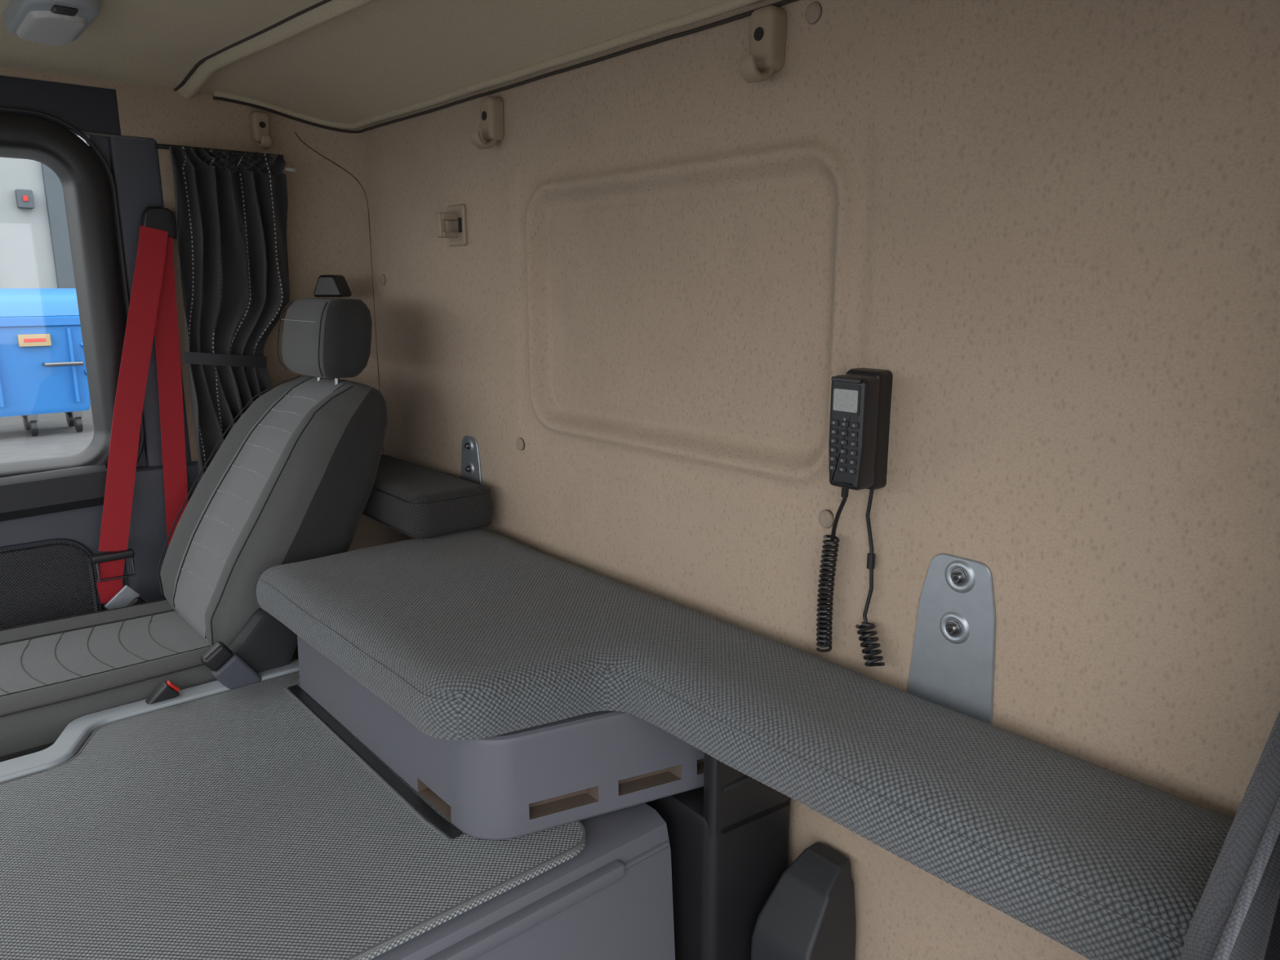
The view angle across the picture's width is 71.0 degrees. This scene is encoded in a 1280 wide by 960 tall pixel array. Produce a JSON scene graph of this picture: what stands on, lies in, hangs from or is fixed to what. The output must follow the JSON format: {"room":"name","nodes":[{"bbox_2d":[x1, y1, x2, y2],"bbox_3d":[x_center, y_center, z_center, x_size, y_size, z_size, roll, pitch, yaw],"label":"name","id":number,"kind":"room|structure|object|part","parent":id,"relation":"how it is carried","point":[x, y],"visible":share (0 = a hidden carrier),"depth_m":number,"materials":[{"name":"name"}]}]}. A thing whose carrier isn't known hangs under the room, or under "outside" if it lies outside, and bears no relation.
{"room":"vehicle interior","nodes":[
{"label":"vehicle interior","id":0,"kind":"room"},
{"bbox_2d":[0,66,198,602],"bbox_3d":[-1.669,0.072,1.738,1.660,1.825,0.090,-10,16,-40],"label":"trim","id":1,"kind":"structure","parent":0,"point":[90,105],"depth_m":2.03,"materials":[{"name":"plastic"}]},
{"bbox_2d":[0,106,145,630],"bbox_3d":[-1.736,0.141,1.689,1.478,1.711,0.098,-10,16,-40],"label":"door","id":2,"kind":"structure","parent":1,"relation":"in","point":[51,508],"depth_m":2.00,"materials":[{"name":"black plastic"}]},
{"bbox_2d":[89,205,188,609],"bbox_3d":[-1.137,-0.121,2.042,0.103,0.976,0.277,10,16,39],"label":"belt","id":3,"kind":"object","parent":1,"relation":"attached to","point":[153,307],"visible":0.74,"depth_m":2.02,"materials":[{"name":"red fabric"}]},
{"bbox_2d":[115,83,388,660],"bbox_3d":[-0.934,-0.068,2.301,0.522,1.860,0.107,-5,13,-23],"label":"wall","id":4,"kind":"structure","parent":0,"point":[327,226],"depth_m":2.25,"materials":[{"name":"beige fabric"}]},
{"bbox_2d":[173,0,332,91],"bbox_3d":[-0.267,-0.737,1.258,0.007,0.043,2.256,-12,17,-43],"label":"trim","id":5,"kind":"structure","parent":4,"relation":"attached to","point":[199,63],"depth_m":1.74,"materials":[{"name":"beige plastic"}]},
{"bbox_2d":[248,111,271,149],"bbox_3d":[-0.905,-0.839,2.154,0.042,0.087,0.050,-10,16,-40],"label":"coat hook","id":6,"kind":"object","parent":4,"relation":"attached to","point":[259,121],"visible":1,"depth_m":2.15,"materials":[{"name":"beige plastic"}]},
{"bbox_2d":[155,142,295,482],"bbox_3d":[-0.952,-0.359,2.152,0.285,0.830,0.103,-10,16,-38],"label":"window curtain","id":7,"kind":"object","parent":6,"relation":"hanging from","point":[231,206],"visible":0.79,"depth_m":2.12,"materials":[{"name":"black fabric"}]},
{"bbox_2d":[313,275,351,297],"bbox_3d":[-0.756,-0.475,2.200,0.082,0.053,0.042,3,13,14],"label":"guide","id":8,"kind":"object","parent":4,"relation":"attached to","point":[326,286],"visible":1,"depth_m":2.18,"materials":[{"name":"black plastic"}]},
{"bbox_2d":[294,132,383,454],"bbox_3d":[-0.761,-0.373,2.328,0.188,1.001,0.034,2,12,11],"label":"trim","id":9,"kind":"structure","parent":4,"relation":"attached to","point":[295,132],"depth_m":2.25,"materials":[{"name":"beige plastic"}]},
{"bbox_2d":[0,0,771,127],"bbox_3d":[-0.779,-0.655,0.826,2.150,0.188,2.450,-10,16,-40],"label":"ceiling","id":10,"kind":"structure","parent":0,"point":[341,61],"depth_m":1.71,"materials":[{"name":"fabric"}]},
{"bbox_2d":[2,0,101,44],"bbox_3d":[-1.022,-0.802,1.559,0.115,0.040,0.300,-10,16,-40],"label":"recessed light","id":11,"kind":"object","parent":10,"relation":"in","point":[50,22],"visible":1,"depth_m":1.52,"materials":[{"name":"plastic"}]},
{"bbox_2d":[363,0,1279,959],"bbox_3d":[0.016,0.087,1.583,0.032,1.860,2.100,-10,16,-40],"label":"wall","id":12,"kind":"structure","parent":0,"point":[1054,225],"depth_m":1.13,"materials":[{"name":"beige fabric"}]},
{"bbox_2d":[379,274,386,285],"bbox_3d":[-0.634,-0.494,2.219,0.010,0.027,0.027,-10,16,-40],"label":"button","id":13,"kind":"object","parent":12,"relation":"attached to","point":[382,279],"visible":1,"depth_m":2.21,"materials":[{"name":"beige plastic"}]},
{"bbox_2d":[435,204,467,246],"bbox_3d":[-0.406,-0.539,1.898,0.050,0.085,0.073,-10,16,-40],"label":"latch","id":14,"kind":"object","parent":12,"relation":"attached to","point":[455,215],"visible":1,"depth_m":1.89,"materials":[{"name":"beige plastic"}]},
{"bbox_2d":[461,435,483,484],"bbox_3d":[-0.382,-0.046,2.004,0.017,0.103,0.085,-10,16,-40],"label":"mounting bracket","id":15,"kind":"object","parent":12,"relation":"attached to","point":[471,464],"visible":1,"depth_m":2.00,"materials":[{"name":"metal"}]},
{"bbox_2d":[470,96,503,149],"bbox_3d":[-0.299,-0.688,1.732,0.056,0.097,0.047,-10,16,-40],"label":"coat hook","id":16,"kind":"object","parent":12,"relation":"attached to","point":[491,107],"visible":1,"depth_m":1.73,"materials":[{"name":"beige plastic"}]},
{"bbox_2d":[213,0,798,133],"bbox_3d":[-0.152,-0.710,1.365,0.300,0.082,2.250,-10,16,-40],"label":"trim","id":17,"kind":"structure","parent":12,"relation":"attached to","point":[727,6],"depth_m":1.60,"materials":[{"name":"plastic"}]},
{"bbox_2d":[515,437,524,450],"bbox_3d":[-0.245,-0.074,1.846,0.010,0.027,0.027,-10,16,-40],"label":"button","id":18,"kind":"object","parent":12,"relation":"attached to","point":[520,443],"visible":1,"depth_m":1.84,"materials":[{"name":"beige plastic"}]},
{"bbox_2d":[738,5,786,83],"bbox_3d":[0.160,-0.585,1.207,0.056,0.097,0.047,-10,16,-40],"label":"coat hook","id":19,"kind":"object","parent":12,"relation":"attached to","point":[767,24],"visible":1,"depth_m":1.20,"materials":[{"name":"beige plastic"}]},
{"bbox_2d":[804,1,822,24],"bbox_3d":[0.226,-0.608,1.169,0.010,0.027,0.027,-10,16,-40],"label":"button","id":20,"kind":"object","parent":12,"relation":"attached to","point":[813,13],"visible":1,"depth_m":1.16,"materials":[{"name":"beige plastic"}]},
{"bbox_2d":[818,509,834,528],"bbox_3d":[0.263,0.055,1.268,0.010,0.027,0.027,-10,16,-40],"label":"button","id":21,"kind":"object","parent":12,"relation":"attached to","point":[826,519],"visible":0.94,"depth_m":1.26,"materials":[{"name":"beige plastic"}]},
{"bbox_2d":[816,368,893,666],"bbox_3d":[0.281,0.055,1.194,0.068,0.400,0.111,-10,16,-40],"label":"handset","id":22,"kind":"object","parent":12,"relation":"attached to","point":[860,402],"visible":1,"depth_m":1.16,"materials":[{"name":"black plastic"}]},
{"bbox_2d":[906,553,996,724],"bbox_3d":[0.393,0.200,1.133,0.017,0.211,0.121,-10,16,-40],"label":"mounting bracket","id":23,"kind":"object","parent":12,"relation":"attached to","point":[953,665],"visible":1,"depth_m":1.13,"materials":[{"name":"metal"}]},
{"bbox_2d":[1179,711,1279,959],"bbox_3d":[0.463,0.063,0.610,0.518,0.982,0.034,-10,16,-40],"label":"seat","id":24,"kind":"object","parent":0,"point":[1237,914],"visible":1,"depth_m":0.60,"materials":[{"name":"grey fabric"}]},
{"bbox_3d":[-0.798,1.148,1.199,2.000,0.050,2.250,-10,16,-40],"label":"floor","id":25,"kind":"structure","parent":0,"visible":0},
{"bbox_2d":[0,297,387,762],"bbox_3d":[-0.991,0.311,1.821,0.969,1.323,0.523,-10,16,-40],"label":"seat","id":26,"kind":"object","parent":25,"relation":"on","point":[292,480],"visible":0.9,"depth_m":1.82,"materials":[{"name":"fabric"}]},
{"bbox_3d":[-0.797,0.076,1.973,0.416,0.576,0.476,-10,16,-40],"label":"backrest","id":27,"kind":"part","parent":26,"relation":"part of","materials":[{"name":"fabric"}]},
{"bbox_2d":[370,802,675,959],"bbox_3d":[-0.899,0.840,1.088,1.790,0.598,0.885,-10,16,-40],"label":"tunnel","id":28,"kind":"object","parent":25,"relation":"on","point":[612,900],"visible":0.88,"depth_m":1.21,"materials":[{"name":"plastic"}]},
{"bbox_2d":[0,658,298,782],"bbox_3d":[-1.231,0.489,1.258,1.600,0.023,0.157,-10,16,-40],"label":"trim","id":29,"kind":"structure","parent":28,"relation":"on","point":[77,732],"depth_m":1.53,"materials":[{"name":"plastic"}]},
{"bbox_2d":[0,671,586,959],"bbox_3d":[-0.947,0.544,1.010,1.700,0.012,0.813,-10,16,-40],"label":"rubber floor mat","id":30,"kind":"object","parent":28,"relation":"on","point":[230,824],"visible":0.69,"depth_m":1.21,"materials":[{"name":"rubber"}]},
{"bbox_2d":[284,684,462,840],"bbox_3d":[-0.457,0.442,1.460,0.028,0.007,0.621,-10,16,-40],"label":"slot","id":31,"kind":"structure","parent":30,"relation":"on","point":[348,740],"depth_m":1.40,"materials":[{"name":"black plastic"}]},
{"bbox_2d":[297,635,704,839],"bbox_3d":[-0.229,0.348,1.534,0.440,0.149,0.777,-10,16,-40],"label":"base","id":32,"kind":"object","parent":30,"relation":"on","point":[517,784],"visible":0.33,"depth_m":1.27,"materials":[{"name":"plastic"}]},
{"bbox_2d":[256,527,1233,959],"bbox_3d":[-0.042,0.284,1.272,0.499,0.082,1.534,-10,16,-40],"label":"mattress","id":33,"kind":"object","parent":32,"relation":"on","point":[476,633],"visible":0.82,"depth_m":1.13,"materials":[{"name":"grey fabric"}]},
{"bbox_2d":[362,454,492,537],"bbox_3d":[-0.547,0.027,2.048,0.195,0.090,0.524,-10,16,-40],"label":"seat cushion","id":34,"kind":"object","parent":33,"relation":"on","point":[415,500],"visible":0.66,"depth_m":1.88,"materials":[{"name":"fabric"}]},
{"bbox_2d":[644,752,791,959],"bbox_3d":[0.107,0.693,1.437,0.159,0.738,0.231,-10,16,-40],"label":"storage box","id":35,"kind":"object","parent":25,"relation":"on","point":[729,836],"visible":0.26,"depth_m":1.33,"materials":[{"name":"black plastic"}]},
{"bbox_2d":[751,841,856,959],"bbox_3d":[0.238,0.817,1.343,0.125,0.536,0.110,-10,16,-40],"label":"seat armrest","id":36,"kind":"object","parent":25,"relation":"on","point":[809,913],"visible":1,"depth_m":1.28,"materials":[{"name":"black plastic"}]},
{"label":"outside","id":37,"kind":"structure","parent":0,"visible":0},
{"bbox_2d":[0,404,93,462],"bbox_3d":[-3.257,0.958,4.089,60.000,0.001,70.000,-10,16,-40],"label":"ground","id":38,"kind":"structure","parent":37,"point":[55,438],"depth_m":10.87,"materials":[{"name":"grey concrete"}]},
{"bbox_2d":[0,135,85,288],"bbox_3d":[-10.063,-4.854,12.516,26.000,7.800,1.170,-10,16,-40],"label":"building","id":39,"kind":"structure","parent":38,"relation":"on","point":[35,251],"depth_m":13.18,"materials":[{"name":"white paint"}]},
{"bbox_2d":[0,288,90,435],"bbox_3d":[-7.559,-1.446,10.993,1.463,1.760,1.183,-10,16,-40],"label":"waste container","id":40,"kind":"object","parent":38,"relation":"on","point":[43,370],"visible":0.92,"depth_m":10.78,"materials":[{"name":"blue plastic"}]}
]}

